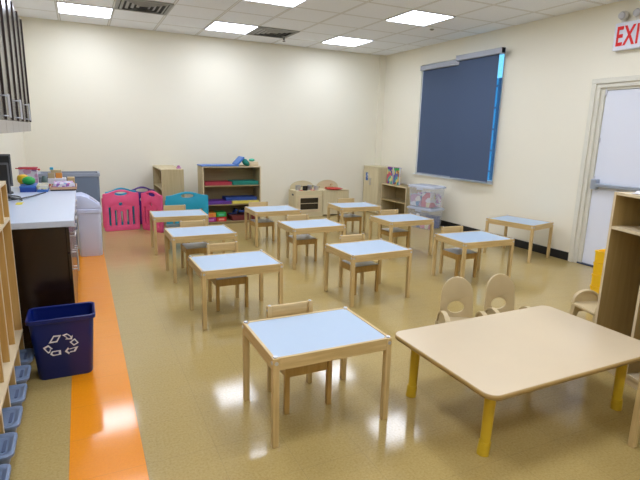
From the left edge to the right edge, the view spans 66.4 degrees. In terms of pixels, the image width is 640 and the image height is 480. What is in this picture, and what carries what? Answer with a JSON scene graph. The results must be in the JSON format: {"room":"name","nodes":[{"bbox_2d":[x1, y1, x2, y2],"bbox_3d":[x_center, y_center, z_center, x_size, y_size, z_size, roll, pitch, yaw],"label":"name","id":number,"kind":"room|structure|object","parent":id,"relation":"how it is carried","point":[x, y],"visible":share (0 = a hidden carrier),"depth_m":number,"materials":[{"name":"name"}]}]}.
{"room":"preschool classroom","nodes":[
{"label":"preschool classroom","id":0,"kind":"room"},
{"bbox_2d":[0,132,25,186],"bbox_3d":[-2.111,-0.612,2.518,0.120,2.890,10.140,-4,14,-25],"label":"wall","id":1,"kind":"structure","parent":0,"point":[12,144],"depth_m":5.86,"materials":[{"name":"beige paint"}]},
{"bbox_2d":[0,0,13,133],"bbox_3d":[-2.064,-1.136,2.883,0.342,0.980,0.702,-4,14,-25],"label":"upper cabinet","id":2,"kind":"object","parent":1,"relation":"attached to","point":[6,107],"visible":1,"depth_m":3.11,"materials":[{"name":"brown wood"}]},
{"bbox_2d":[2,0,23,131],"bbox_3d":[-2.369,-1.278,3.501,0.342,0.980,0.702,-4,14,-25],"label":"upper cabinet","id":3,"kind":"object","parent":1,"relation":"attached to","point":[7,6],"visible":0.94,"depth_m":3.59,"materials":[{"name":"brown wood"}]},
{"bbox_2d":[13,7,31,131],"bbox_3d":[-2.674,-1.421,4.119,0.342,0.980,0.702,-4,14,-25],"label":"upper cabinet","id":4,"kind":"object","parent":1,"relation":"attached to","point":[17,21],"visible":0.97,"depth_m":4.20,"materials":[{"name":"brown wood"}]},
{"bbox_2d":[19,16,379,222],"bbox_3d":[-1.533,-1.838,8.225,5.983,2.890,0.120,-4,14,-25],"label":"wall","id":5,"kind":"structure","parent":0,"point":[118,103],"depth_m":7.82,"materials":[{"name":"beige paint"}]},
{"bbox_2d":[374,55,385,164],"bbox_3d":[1.137,-2.027,9.411,0.130,2.890,0.035,-4,14,-25],"label":"trim","id":6,"kind":"structure","parent":5,"relation":"attached to","point":[382,58],"depth_m":9.29,"materials":[{"name":"beige paint"}]},
{"bbox_2d":[10,0,621,55],"bbox_3d":[0.676,-2.286,3.508,6.223,0.100,10.140,-4,14,-25],"label":"ceiling","id":7,"kind":"structure","parent":0,"point":[317,21],"depth_m":6.29,"materials":[{"name":"tile"}]},
{"bbox_2d":[56,1,113,18],"bbox_3d":[-2.976,-2.909,6.197,0.636,0.010,0.636,-4,14,-25],"label":"recessed light","id":8,"kind":"object","parent":7,"relation":"in","point":[62,7],"visible":1,"depth_m":6.17,"materials":[{"name":"white plastic"}]},
{"bbox_2d":[114,0,173,14],"bbox_3d":[-2.136,-2.820,5.914,0.620,0.020,0.620,-4,14,-25],"label":"ceiling vent","id":9,"kind":"object","parent":7,"relation":"in","point":[144,6],"visible":1,"depth_m":5.88,"materials":[{"name":"grey metal"}]},
{"bbox_2d":[204,21,259,33],"bbox_3d":[-1.273,-3.041,7.006,0.636,0.010,0.636,-4,14,-25],"label":"recessed light","id":10,"kind":"object","parent":7,"relation":"in","point":[221,26],"visible":1,"depth_m":6.98,"materials":[{"name":"white plastic"}]},
{"bbox_2d":[247,26,299,38],"bbox_3d":[-0.706,-3.080,7.277,0.620,0.020,0.620,-4,14,-25],"label":"ceiling vent","id":11,"kind":"object","parent":7,"relation":"in","point":[260,31],"visible":1,"depth_m":7.21,"materials":[{"name":"grey metal"}]},
{"bbox_2d":[245,0,306,7],"bbox_3d":[-0.454,-2.659,5.346,0.636,0.010,0.636,-4,14,-25],"label":"recessed light","id":12,"kind":"object","parent":7,"relation":"in","point":[289,3],"visible":1,"depth_m":5.55,"materials":[{"name":"white plastic"}]},
{"bbox_2d":[320,36,373,46],"bbox_3d":[0.429,-3.172,7.816,0.636,0.010,0.636,-4,14,-25],"label":"recessed light","id":13,"kind":"object","parent":7,"relation":"in","point":[339,40],"visible":1,"depth_m":7.79,"materials":[{"name":"white plastic"}]},
{"bbox_2d":[384,9,455,25],"bbox_3d":[1.248,-2.790,6.156,0.636,0.010,0.636,-4,14,-25],"label":"recessed light","id":14,"kind":"object","parent":7,"relation":"in","point":[413,17],"visible":1,"depth_m":6.13,"materials":[{"name":"white plastic"}]},
{"bbox_2d":[9,211,639,479],"bbox_3d":[0.600,0.635,4.143,6.223,0.100,10.140,-4,14,-25],"label":"floor","id":15,"kind":"structure","parent":0,"point":[161,398],"depth_m":2.72,"materials":[{"name":"plastic"}]},
{"bbox_2d":[0,181,24,433],"bbox_3d":[-1.542,0.404,2.034,0.339,1.140,1.575,-4,14,-25],"label":"cubby unit","id":16,"kind":"object","parent":15,"relation":"on","point":[11,331],"visible":0.8,"depth_m":2.58,"materials":[{"name":"brown wood"}]},
{"bbox_2d":[0,217,9,231],"bbox_3d":[-1.534,0.049,1.956,0.335,0.017,1.557,-4,14,-25],"label":"shelf","id":17,"kind":"object","parent":16,"relation":"attached to","point":[6,220],"depth_m":2.52,"materials":[{"name":"brown wood"}]},
{"bbox_2d":[0,464,10,479],"bbox_3d":[-1.320,0.948,1.756,0.355,0.116,0.186,-4,14,-25],"label":"tub","id":18,"kind":"object","parent":16,"relation":"on","point":[5,469],"visible":1,"depth_m":1.85,"materials":[{"name":"blue plastic"}]},
{"bbox_2d":[0,432,17,464],"bbox_3d":[-1.417,0.902,1.954,0.355,0.116,0.186,-4,14,-25],"label":"tub","id":19,"kind":"object","parent":16,"relation":"on","point":[8,441],"visible":0.91,"depth_m":2.00,"materials":[{"name":"blue plastic"}]},
{"bbox_2d":[0,329,22,413],"bbox_3d":[-1.549,0.696,2.097,0.339,0.018,1.557,-4,14,-25],"label":"shelf","id":20,"kind":"object","parent":16,"relation":"attached to","point":[8,363],"depth_m":2.42,"materials":[{"name":"brown wood"}]},
{"bbox_2d":[2,406,22,432],"bbox_3d":[-1.515,0.857,2.151,0.355,0.116,0.186,-4,14,-25],"label":"tub","id":21,"kind":"object","parent":16,"relation":"on","point":[12,416],"visible":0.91,"depth_m":2.19,"materials":[{"name":"blue plastic"}]},
{"bbox_2d":[9,383,27,406],"bbox_3d":[-1.612,0.811,2.349,0.355,0.116,0.186,-4,14,-25],"label":"tub","id":22,"kind":"object","parent":16,"relation":"on","point":[17,392],"visible":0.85,"depth_m":2.39,"materials":[{"name":"blue plastic"}]},
{"bbox_2d":[14,365,30,383],"bbox_3d":[-1.710,0.766,2.546,0.355,0.116,0.186,-4,14,-25],"label":"tub","id":23,"kind":"object","parent":16,"relation":"on","point":[22,372],"visible":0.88,"depth_m":2.59,"materials":[{"name":"blue plastic"}]},
{"bbox_2d":[19,348,33,364],"bbox_3d":[-1.807,0.720,2.744,0.355,0.116,0.186,-4,14,-25],"label":"tub","id":24,"kind":"object","parent":16,"relation":"on","point":[26,355],"visible":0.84,"depth_m":2.79,"materials":[{"name":"blue plastic"}]},
{"bbox_2d":[12,223,79,355],"bbox_3d":[-1.990,0.272,3.318,0.651,0.828,0.681,-4,14,-25],"label":"base cabinet","id":25,"kind":"object","parent":15,"relation":"on","point":[45,265],"visible":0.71,"depth_m":3.05,"materials":[{"name":"brown wood"}]},
{"bbox_2d":[8,187,75,229],"bbox_3d":[-2.274,-0.291,3.821,0.651,0.040,2.080,-4,14,-25],"label":"countertop","id":26,"kind":"structure","parent":25,"relation":"on","point":[50,209],"depth_m":3.38,"materials":[{"name":"white laminate"}]},
{"bbox_2d":[0,163,11,194],"bbox_3d":[-2.532,-0.462,3.825,0.180,0.280,0.120,-7,15,-34],"label":"computer monitor","id":27,"kind":"object","parent":26,"relation":"on","point":[4,168],"visible":0.51,"depth_m":3.84,"materials":[{"name":"black plastic"}]},
{"bbox_2d":[0,154,13,193],"bbox_3d":[-2.697,-0.556,4.121,0.170,0.330,0.120,-8,15,-36],"label":"computer monitor","id":28,"kind":"object","parent":26,"relation":"on","point":[4,158],"visible":0.49,"depth_m":4.13,"materials":[{"name":"black plastic"}]},
{"bbox_2d":[8,192,45,200],"bbox_3d":[-2.396,-0.366,3.947,0.155,0.046,0.625,0,12,-7],"label":"cable","id":29,"kind":"object","parent":26,"relation":"on","point":[10,197],"visible":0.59,"depth_m":3.81,"materials":[{"name":"black plastic"}]},
{"bbox_2d":[18,167,38,184],"bbox_3d":[-2.738,-0.590,4.599,0.156,0.190,0.086,-4,14,-25],"label":"box","id":30,"kind":"object","parent":26,"relation":"on","point":[32,173],"visible":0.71,"depth_m":4.56,"materials":[{"name":"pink plastic"}]},
{"bbox_2d":[19,183,37,191],"bbox_3d":[-2.611,-0.471,4.393,0.129,0.052,0.274,-4,14,-25],"label":"game box","id":31,"kind":"object","parent":26,"relation":"on","point":[23,187],"visible":0.69,"depth_m":4.28,"materials":[{"name":"blue"}]},
{"bbox_2d":[17,174,27,183],"bbox_3d":[-2.696,-0.552,4.435,0.096,0.085,0.096,-4,14,-25],"label":"ball","id":32,"kind":"object","parent":31,"relation":"on","point":[20,177],"visible":0.67,"depth_m":4.40,"materials":[{"name":"yellow plastic"}]},
{"bbox_2d":[22,176,35,184],"bbox_3d":[-2.597,-0.529,4.358,0.106,0.077,0.096,-4,14,-25],"label":"ball","id":33,"kind":"object","parent":31,"relation":"on","point":[28,180],"visible":1,"depth_m":4.33,"materials":[{"name":"green plastic"}]},
{"bbox_2d":[37,188,48,191],"bbox_3d":[-2.504,-0.460,4.426,0.085,0.022,0.270,-4,14,-25],"label":"box","id":34,"kind":"object","parent":26,"relation":"on","point":[42,190],"visible":0.6,"depth_m":4.32,"materials":[{"name":"blue plastic"}]},
{"bbox_2d":[36,182,48,189],"bbox_3d":[-2.507,-0.489,4.423,0.086,0.036,0.260,-4,14,-25],"label":"box","id":35,"kind":"object","parent":34,"relation":"on","point":[39,186],"visible":1,"depth_m":4.32,"materials":[{"name":"beige cardboard"}]},
{"bbox_2d":[48,177,65,183],"bbox_3d":[-2.537,-0.558,4.723,0.155,0.085,0.090,-4,14,-25],"label":"box","id":36,"kind":"object","parent":26,"relation":"on","point":[50,180],"visible":0.36,"depth_m":4.67,"materials":[{"name":"paper"}]},
{"bbox_2d":[49,183,76,190],"bbox_3d":[-2.394,-0.494,4.569,0.220,0.034,0.310,-4,14,-25],"label":"tray","id":37,"kind":"object","parent":26,"relation":"on","point":[51,188],"visible":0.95,"depth_m":4.44,"materials":[{"name":"brown wood"}]},
{"bbox_2d":[52,181,74,186],"bbox_3d":[-2.392,-0.515,4.565,0.180,0.050,0.260,-4,14,-25],"label":"book","id":38,"kind":"object","parent":37,"relation":"in","point":[56,183],"visible":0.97,"depth_m":4.48,"materials":[{"name":"paper"}]},
{"bbox_2d":[25,302,94,379],"bbox_3d":[-1.520,0.602,2.907,0.356,0.382,0.245,-4,14,-25],"label":"recycling bin","id":39,"kind":"object","parent":15,"relation":"on","point":[61,335],"visible":1,"depth_m":2.83,"materials":[{"name":"blue plastic"}]},
{"bbox_2d":[38,171,102,244],"bbox_3d":[-3.076,-0.388,6.067,0.675,0.895,0.380,-4,14,-25],"label":"container","id":40,"kind":"object","parent":15,"relation":"on","point":[87,182],"visible":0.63,"depth_m":5.94,"materials":[{"name":"plastic"}]},
{"bbox_2d":[72,209,78,294],"bbox_3d":[-2.287,0.134,3.918,0.651,0.828,0.681,-4,14,-25],"label":"base cabinet","id":41,"kind":"object","parent":15,"relation":"on","point":[74,245],"visible":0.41,"depth_m":4.00,"materials":[{"name":"brown wood"}]},
{"bbox_2d":[74,199,78,269],"bbox_3d":[-2.583,-0.004,4.518,0.651,0.828,0.681,-4,14,-25],"label":"base cabinet","id":42,"kind":"object","parent":15,"relation":"on","point":[76,199],"visible":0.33,"depth_m":4.59,"materials":[{"name":"brown wood"}]},
{"bbox_2d":[75,192,102,256],"bbox_3d":[-2.674,-0.190,5.662,0.275,0.700,0.372,-4,14,-25],"label":"trash bin","id":43,"kind":"object","parent":15,"relation":"on","point":[89,210],"visible":0.88,"depth_m":5.52,"materials":[{"name":"white plastic"}]},
{"bbox_2d":[101,190,139,231],"bbox_3d":[-2.849,-0.427,7.001,0.498,0.587,0.036,-6,14,-32],"label":"panel","id":44,"kind":"object","parent":15,"relation":"on","point":[130,199],"visible":1,"depth_m":6.99,"materials":[{"name":"pink plastic"}]},
{"bbox_2d":[105,188,135,225],"bbox_3d":[-2.943,-0.481,7.237,0.465,0.587,0.036,-10,17,-42],"label":"panel","id":45,"kind":"object","parent":15,"relation":"on","point":[125,193],"visible":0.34,"depth_m":7.20,"materials":[{"name":"teal plastic"}]},
{"bbox_2d":[132,186,154,223],"bbox_3d":[-2.734,-0.533,7.512,0.384,0.582,0.036,-4,13,-23],"label":"panel","id":46,"kind":"object","parent":15,"relation":"on","point":[139,193],"visible":0.26,"depth_m":7.48,"materials":[{"name":"purple plastic"}]},
{"bbox_2d":[141,190,163,232],"bbox_3d":[-2.406,-0.416,7.002,0.450,0.587,0.036,9,15,32],"label":"panel","id":47,"kind":"object","parent":15,"relation":"on","point":[147,200],"visible":0.74,"depth_m":6.97,"materials":[{"name":"pink plastic"}]},
{"bbox_2d":[152,165,184,223],"bbox_3d":[-2.309,-0.664,7.452,0.312,0.885,0.920,-4,14,-25],"label":"open shelf","id":48,"kind":"object","parent":15,"relation":"on","point":[168,180],"visible":0.49,"depth_m":7.02,"materials":[{"name":"brown wood"}]},
{"bbox_2d":[163,204,189,248],"bbox_3d":[-1.797,-0.171,6.133,0.274,0.507,0.291,-4,13,-24],"label":"child chair","id":49,"kind":"object","parent":15,"relation":"on","point":[165,207],"visible":0.43,"depth_m":6.17,"materials":[{"name":"brown wood"}]},
{"bbox_2d":[149,209,208,254],"bbox_3d":[-1.727,-0.111,5.992,0.636,0.454,0.486,-4,13,-24],"label":"table","id":50,"kind":"object","parent":15,"relation":"on","point":[195,214],"visible":0.91,"depth_m":5.82,"materials":[{"name":"brown wood"}]},
{"bbox_2d":[165,192,208,223],"bbox_3d":[-1.891,-0.393,6.958,0.599,0.587,0.036,-4,13,-24],"label":"panel","id":51,"kind":"object","parent":15,"relation":"on","point":[197,201],"visible":0.38,"depth_m":6.93,"materials":[{"name":"teal plastic"}]},
{"bbox_2d":[179,219,212,273],"bbox_3d":[-1.293,0.065,5.109,0.274,0.507,0.291,-5,14,-27],"label":"child chair","id":52,"kind":"object","parent":15,"relation":"on","point":[198,247],"visible":0.73,"depth_m":5.11,"materials":[{"name":"brown wood"}]},
{"bbox_2d":[164,224,236,282],"bbox_3d":[-1.218,0.120,4.988,0.636,0.454,0.486,-5,14,-26],"label":"table","id":53,"kind":"object","parent":15,"relation":"on","point":[222,232],"visible":0.88,"depth_m":4.83,"materials":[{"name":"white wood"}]},
{"bbox_2d":[206,241,248,310],"bbox_3d":[-0.779,0.295,4.112,0.274,0.507,0.291,-5,14,-27],"label":"child chair","id":54,"kind":"object","parent":15,"relation":"on","point":[235,280],"visible":0.73,"depth_m":4.08,"materials":[{"name":"brown wood"}]},
{"bbox_2d":[197,165,260,224],"bbox_3d":[-1.452,-0.740,7.857,0.930,0.905,0.362,-4,14,-25],"label":"shelf","id":55,"kind":"object","parent":15,"relation":"on","point":[209,173],"visible":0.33,"depth_m":7.93,"materials":[{"name":"brown wood"}]},
{"bbox_2d":[204,180,231,185],"bbox_3d":[-1.633,-0.898,7.704,0.425,0.049,0.290,-4,14,-25],"label":"mat","id":56,"kind":"object","parent":55,"relation":"on","point":[221,182],"visible":0.8,"depth_m":7.59,"materials":[{"name":"red plastic"}]},
{"bbox_2d":[208,199,231,204],"bbox_3d":[-1.645,-0.609,7.759,0.420,0.049,0.300,-4,14,-25],"label":"mat","id":57,"kind":"object","parent":55,"relation":"on","point":[210,201],"visible":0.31,"depth_m":7.66,"materials":[{"name":"purple plastic"}]},
{"bbox_2d":[197,156,243,166],"bbox_3d":[-1.551,-1.236,7.655,0.687,0.146,0.310,-4,14,-25],"label":"floor mat","id":58,"kind":"object","parent":55,"relation":"on","point":[239,159],"visible":1,"depth_m":7.65,"materials":[{"name":"blue plastic"}]},
{"bbox_2d":[216,217,225,221],"bbox_3d":[-1.598,-0.347,7.807,0.156,0.070,0.202,-4,14,-25],"label":"toy box","id":59,"kind":"object","parent":55,"relation":"on","point":[218,219],"visible":0.66,"depth_m":7.71,"materials":[{"name":"red plastic"}]},
{"bbox_2d":[214,210,225,216],"bbox_3d":[-1.596,-0.420,7.791,0.156,0.070,0.202,-4,14,-25],"label":"toy box","id":60,"kind":"object","parent":59,"relation":"on","point":[220,213],"visible":0.88,"depth_m":7.71,"materials":[{"name":"green plastic"}]},
{"bbox_2d":[227,212,254,220],"bbox_3d":[-1.273,-0.387,7.993,0.460,0.085,0.270,-4,14,-25],"label":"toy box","id":61,"kind":"object","parent":55,"relation":"on","point":[241,216],"visible":0.6,"depth_m":7.88,"materials":[{"name":"red plastic"}]},
{"bbox_2d":[228,179,258,184],"bbox_3d":[-1.238,-0.934,7.890,0.430,0.059,0.290,-4,14,-25],"label":"mat","id":62,"kind":"object","parent":55,"relation":"on","point":[243,181],"visible":0.88,"depth_m":7.79,"materials":[{"name":"teal fabric"}]},
{"bbox_2d":[232,200,258,203],"bbox_3d":[-1.248,-0.637,7.948,0.440,0.044,0.300,-4,14,-25],"label":"mat","id":63,"kind":"object","parent":55,"relation":"on","point":[237,201],"visible":0.48,"depth_m":7.81,"materials":[{"name":"yellow plastic"}]},
{"bbox_2d":[222,195,256,200],"bbox_3d":[-1.308,-0.685,7.936,0.510,0.049,0.270,-4,14,-25],"label":"mat","id":64,"kind":"object","parent":63,"relation":"on","point":[232,197],"visible":1,"depth_m":7.86,"materials":[{"name":"blue"}]},
{"bbox_2d":[188,250,283,329],"bbox_3d":[-0.676,0.373,3.890,0.636,0.454,0.486,-5,14,-26],"label":"table","id":65,"kind":"object","parent":15,"relation":"on","point":[212,266],"visible":0.96,"depth_m":3.77,"materials":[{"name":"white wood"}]},
{"bbox_2d":[249,201,274,240],"bbox_3d":[-0.793,-0.252,6.627,0.274,0.507,0.291,-4,14,-25],"label":"child chair","id":66,"kind":"object","parent":15,"relation":"on","point":[266,222],"visible":0.71,"depth_m":6.62,"materials":[{"name":"brown wood"}]},
{"bbox_2d":[244,205,301,246],"bbox_3d":[-0.635,-0.205,6.552,0.636,0.454,0.486,-4,14,-25],"label":"table","id":67,"kind":"object","parent":15,"relation":"on","point":[277,210],"visible":0.91,"depth_m":6.38,"materials":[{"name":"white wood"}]},
{"bbox_2d":[266,299,331,414],"bbox_3d":[-0.117,0.625,2.676,0.274,0.507,0.291,-4,14,-25],"label":"child chair","id":68,"kind":"object","parent":15,"relation":"on","point":[279,310],"visible":0.55,"depth_m":2.64,"materials":[{"name":"brown wood"}]},
{"bbox_2d":[286,214,316,262],"bbox_3d":[-0.213,-0.024,5.650,0.274,0.507,0.291,-4,13,-24],"label":"child chair","id":69,"kind":"object","parent":15,"relation":"on","point":[304,239],"visible":0.91,"depth_m":5.65,"materials":[{"name":"brown wood"}]},
{"bbox_2d":[289,181,322,216],"bbox_3d":[-0.258,-0.741,8.708,0.513,0.605,0.342,-4,14,-25],"label":"stove","id":70,"kind":"object","parent":15,"relation":"on","point":[309,202],"visible":0.77,"depth_m":8.60,"materials":[{"name":"brown wood"}]},
{"bbox_2d":[277,218,345,269],"bbox_3d":[-0.106,0.028,5.545,0.636,0.454,0.486,-5,14,-26],"label":"table","id":71,"kind":"object","parent":15,"relation":"on","point":[325,225],"visible":0.94,"depth_m":5.41,"materials":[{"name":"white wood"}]},
{"bbox_2d":[242,306,391,448],"bbox_3d":[-0.032,0.678,2.565,0.636,0.454,0.486,-4,14,-25],"label":"table","id":72,"kind":"object","parent":15,"relation":"on","point":[297,340],"visible":1,"depth_m":2.45,"materials":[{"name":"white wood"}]},
{"bbox_2d":[316,180,348,215],"bbox_3d":[0.223,-0.777,8.921,0.525,0.610,0.370,-4,14,-25],"label":"sink","id":73,"kind":"object","parent":15,"relation":"on","point":[330,194],"visible":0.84,"depth_m":8.80,"materials":[{"name":"brown wood"}]},
{"bbox_2d":[325,187,342,189],"bbox_3d":[0.241,-0.932,8.877,0.340,0.022,0.340,-4,14,-25],"label":"basin","id":74,"kind":"object","parent":73,"relation":"in","point":[328,188],"depth_m":8.92,"materials":[{"name":"red plastic"}]},
{"bbox_2d":[337,198,361,233],"bbox_3d":[0.432,-0.350,7.226,0.274,0.507,0.291,-4,13,-22],"label":"child chair","id":75,"kind":"object","parent":15,"relation":"on","point":[352,217],"visible":0.81,"depth_m":7.21,"materials":[{"name":"brown wood"}]},
{"bbox_2d":[327,201,381,236],"bbox_3d":[0.488,-0.293,7.092,0.636,0.454,0.486,-4,13,-23],"label":"table","id":76,"kind":"object","parent":15,"relation":"on","point":[365,206],"visible":0.93,"depth_m":6.95,"materials":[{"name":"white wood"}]},
{"bbox_2d":[338,233,378,294],"bbox_3d":[0.365,0.218,4.603,0.274,0.507,0.291,-5,14,-28],"label":"child chair","id":77,"kind":"object","parent":15,"relation":"on","point":[360,267],"visible":0.83,"depth_m":4.58,"materials":[{"name":"brown wood"}]},
{"bbox_2d":[324,238,411,306],"bbox_3d":[0.429,0.278,4.461,0.636,0.454,0.486,-5,14,-28],"label":"table","id":78,"kind":"object","parent":15,"relation":"on","point":[354,252],"visible":0.99,"depth_m":4.35,"materials":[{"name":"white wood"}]},
{"bbox_2d":[363,165,389,213],"bbox_3d":[1.098,-0.968,9.305,0.373,0.865,0.547,-4,14,-25],"label":"refrigerator","id":79,"kind":"object","parent":15,"relation":"on","point":[374,175],"visible":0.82,"depth_m":9.13,"materials":[{"name":"brown wood"}]},
{"bbox_2d":[379,209,408,247],"bbox_3d":[0.942,-0.119,6.221,0.274,0.507,0.291,-5,14,-26],"label":"child chair","id":80,"kind":"object","parent":15,"relation":"on","point":[397,232],"visible":0.7,"depth_m":6.21,"materials":[{"name":"brown wood"}]},
{"bbox_2d":[380,183,420,213],"bbox_3d":[1.431,-0.693,8.750,0.316,0.580,0.780,-4,14,-25],"label":"shelf","id":81,"kind":"object","parent":15,"relation":"on","point":[393,196],"visible":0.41,"depth_m":8.97,"materials":[{"name":"brown wood"}]},
{"bbox_2d":[387,167,393,183],"bbox_3d":[1.288,-1.182,8.908,0.046,0.300,0.169,-4,14,-25],"label":"picture book","id":82,"kind":"object","parent":81,"relation":"on","point":[390,170],"visible":1,"depth_m":8.88,"materials":[{"name":"paper"}]},
{"bbox_2d":[393,167,400,184],"bbox_3d":[1.378,-1.140,8.726,0.046,0.300,0.164,-4,14,-25],"label":"picture book","id":83,"kind":"object","parent":81,"relation":"on","point":[397,171],"visible":1,"depth_m":8.69,"materials":[{"name":"paper"}]},
{"bbox_2d":[368,213,433,254],"bbox_3d":[1.001,-0.061,6.087,0.636,0.454,0.486,-5,14,-26],"label":"table","id":84,"kind":"object","parent":15,"relation":"on","point":[393,220],"visible":0.92,"depth_m":5.97,"materials":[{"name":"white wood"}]},
{"bbox_2d":[407,205,443,214],"bbox_3d":[1.683,-0.368,7.856,0.359,0.338,0.506,-9,16,-39],"label":"tub","id":85,"kind":"object","parent":15,"relation":"on","point":[419,208],"visible":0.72,"depth_m":7.71,"materials":[{"name":"white plastic"}]},
{"bbox_2d":[410,193,421,205],"bbox_3d":[1.570,-0.645,7.830,0.115,0.177,0.205,-9,16,-39],"label":"game box","id":86,"kind":"object","parent":85,"relation":"in","point":[416,199],"visible":0.79,"depth_m":7.79,"materials":[{"name":"cardboard"}]},
{"bbox_2d":[408,183,445,189],"bbox_3d":[1.692,-0.705,7.783,0.359,0.338,0.506,-9,16,-39],"label":"tub","id":87,"kind":"object","parent":85,"relation":"on","point":[420,186],"visible":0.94,"depth_m":7.65,"materials":[{"name":"white plastic"}]},
{"bbox_2d":[421,192,435,207],"bbox_3d":[1.701,-0.632,7.671,0.115,0.227,0.175,-9,16,-39],"label":"game box","id":88,"kind":"object","parent":87,"relation":"in","point":[428,198],"visible":1,"depth_m":7.62,"materials":[{"name":"cardboard"}]},
{"bbox_2d":[417,192,440,206],"bbox_3d":[1.745,-0.653,7.841,0.130,0.197,0.380,-9,16,-39],"label":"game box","id":89,"kind":"object","parent":87,"relation":"in","point":[438,196],"visible":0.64,"depth_m":7.70,"materials":[{"name":"cardboard"}]},
{"bbox_2d":[426,215,439,227],"bbox_3d":[1.806,-0.297,7.841,0.120,0.188,0.185,-9,16,-39],"label":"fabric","id":90,"kind":"object","parent":85,"relation":"in","point":[436,218],"visible":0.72,"depth_m":7.77,"materials":[{"name":"fabric"}]},
{"bbox_2d":[439,225,477,276],"bbox_3d":[1.466,0.124,5.169,0.274,0.507,0.291,-4,13,-24],"label":"child chair","id":91,"kind":"object","parent":15,"relation":"on","point":[454,253],"visible":0.85,"depth_m":5.14,"materials":[{"name":"brown wood"}]},
{"bbox_2d":[435,276,486,323],"bbox_3d":[0.974,0.522,3.367,0.300,0.470,0.328,1,12,-2],"label":"chair","id":92,"kind":"object","parent":15,"relation":"on","point":[456,288],"visible":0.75,"depth_m":3.47,"materials":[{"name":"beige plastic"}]},
{"bbox_2d":[431,230,514,277],"bbox_3d":[1.570,0.179,5.051,0.636,0.454,0.486,-4,13,-23],"label":"table","id":93,"kind":"object","parent":15,"relation":"on","point":[480,239],"visible":0.92,"depth_m":4.94,"materials":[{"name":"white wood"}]},
{"bbox_2d":[484,273,529,314],"bbox_3d":[1.335,0.508,3.472,0.300,0.470,0.328,-1,12,-10],"label":"chair","id":94,"kind":"object","parent":15,"relation":"on","point":[500,285],"visible":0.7,"depth_m":3.57,"materials":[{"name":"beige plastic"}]},
{"bbox_2d":[395,306,639,456],"bbox_3d":[1.092,0.727,2.659,1.206,0.383,0.746,-4,14,-25],"label":"table","id":95,"kind":"object","parent":15,"relation":"on","point":[503,355],"visible":1,"depth_m":2.52,"materials":[{"name":"brown wood"}]},
{"bbox_2d":[483,215,553,262],"bbox_3d":[2.475,-0.031,6.126,0.486,0.454,0.636,-8,16,-38],"label":"table","id":96,"kind":"object","parent":15,"relation":"on","point":[507,221],"visible":0.99,"depth_m":6.00,"materials":[{"name":"brown wood"}]},
{"bbox_2d":[570,289,598,322],"bbox_3d":[2.191,0.464,3.777,0.328,0.470,0.300,0,12,-8],"label":"chair","id":97,"kind":"object","parent":15,"relation":"on","point":[586,300],"visible":0.18,"depth_m":3.89,"materials":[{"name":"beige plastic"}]},
{"bbox_2d":[590,249,605,293],"bbox_3d":[2.714,0.329,4.523,0.270,0.444,0.270,-4,14,-25],"label":"tub","id":98,"kind":"object","parent":15,"relation":"on","point":[594,288],"depth_m":4.53,"materials":[{"name":"plastic"}]},
{"bbox_2d":[594,192,639,389],"bbox_3d":[2.041,0.317,2.882,0.362,1.130,0.620,-1,12,-10],"label":"shelf unit","id":99,"kind":"object","parent":15,"relation":"on","point":[618,304],"visible":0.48,"depth_m":3.12,"materials":[{"name":"brown wood"}]},
{"bbox_2d":[611,226,639,235],"bbox_3d":[2.020,-0.052,2.958,0.350,0.018,0.274,-1,12,-10],"label":"shelf","id":100,"kind":"object","parent":99,"relation":"attached to","point":[635,230],"depth_m":2.99,"materials":[{"name":"brown wood"}]},
{"bbox_2d":[627,376,639,447],"bbox_3d":[1.880,0.797,2.244,0.636,0.454,0.486,-4,14,-25],"label":"table","id":101,"kind":"object","parent":15,"relation":"on","point":[634,432],"visible":1,"depth_m":2.33,"materials":[{"name":"brown wood"}]},
{"bbox_2d":[381,0,639,251],"bbox_3d":[3.387,-1.038,5.133,0.120,2.890,10.140,-4,14,-25],"label":"wall","id":102,"kind":"structure","parent":0,"point":[551,64],"depth_m":6.33,"materials":[{"name":"beige paint"}]},
{"bbox_2d":[413,54,504,184],"bbox_3d":[2.104,-1.864,7.609,0.115,1.814,1.865,-4,14,-25],"label":"window","id":103,"kind":"structure","parent":102,"relation":"in","point":[489,182],"depth_m":7.38,"materials":[{"name":"white"}]},
{"bbox_2d":[416,60,458,176],"bbox_3d":[1.892,-1.937,7.906,0.074,1.762,0.960,-4,14,-25],"label":"roller blind","id":104,"kind":"object","parent":103,"relation":"attached to","point":[440,80],"visible":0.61,"depth_m":7.90,"materials":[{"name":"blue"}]},
{"bbox_2d":[450,47,505,182],"bbox_3d":[2.257,-1.765,7.067,0.157,1.802,0.890,-4,14,-25],"label":"roller blind","id":105,"kind":"object","parent":103,"relation":"attached to","point":[478,71],"visible":1,"depth_m":7.05,"materials":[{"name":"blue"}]},
{"bbox_2d":[439,220,568,260],"bbox_3d":[2.088,-0.234,7.842,0.012,0.102,4.340,-4,14,-25],"label":"baseboard","id":106,"kind":"structure","parent":102,"relation":"attached to","point":[541,249],"depth_m":6.41,"materials":[{"name":"black rubber"}]},
{"bbox_2d":[568,75,639,266],"bbox_3d":[3.348,-0.657,5.213,0.135,2.110,1.200,-4,14,-25],"label":"door","id":107,"kind":"structure","parent":102,"relation":"in","point":[610,162],"depth_m":5.48,"materials":[{"name":"beige paint"}]},
{"bbox_2d":[612,7,639,51],"bbox_3d":[3.232,-2.169,5.012,0.106,0.393,0.410,-4,14,-25],"label":"exit sign","id":108,"kind":"object","parent":102,"relation":"attached to","point":[627,34],"visible":1,"depth_m":5.06,"materials":[{"name":"white plastic"}]},
{"label":"outside","id":109,"kind":"structure","parent":0,"visible":0},
{"bbox_2d":[487,78,501,180],"bbox_3d":[15.858,-8.615,44.504,14.210,9.600,14.210,-4,14,-25],"label":"office building","id":110,"kind":"structure","parent":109,"point":[499,80],"depth_m":35.15,"materials":[{"name":"blue"}]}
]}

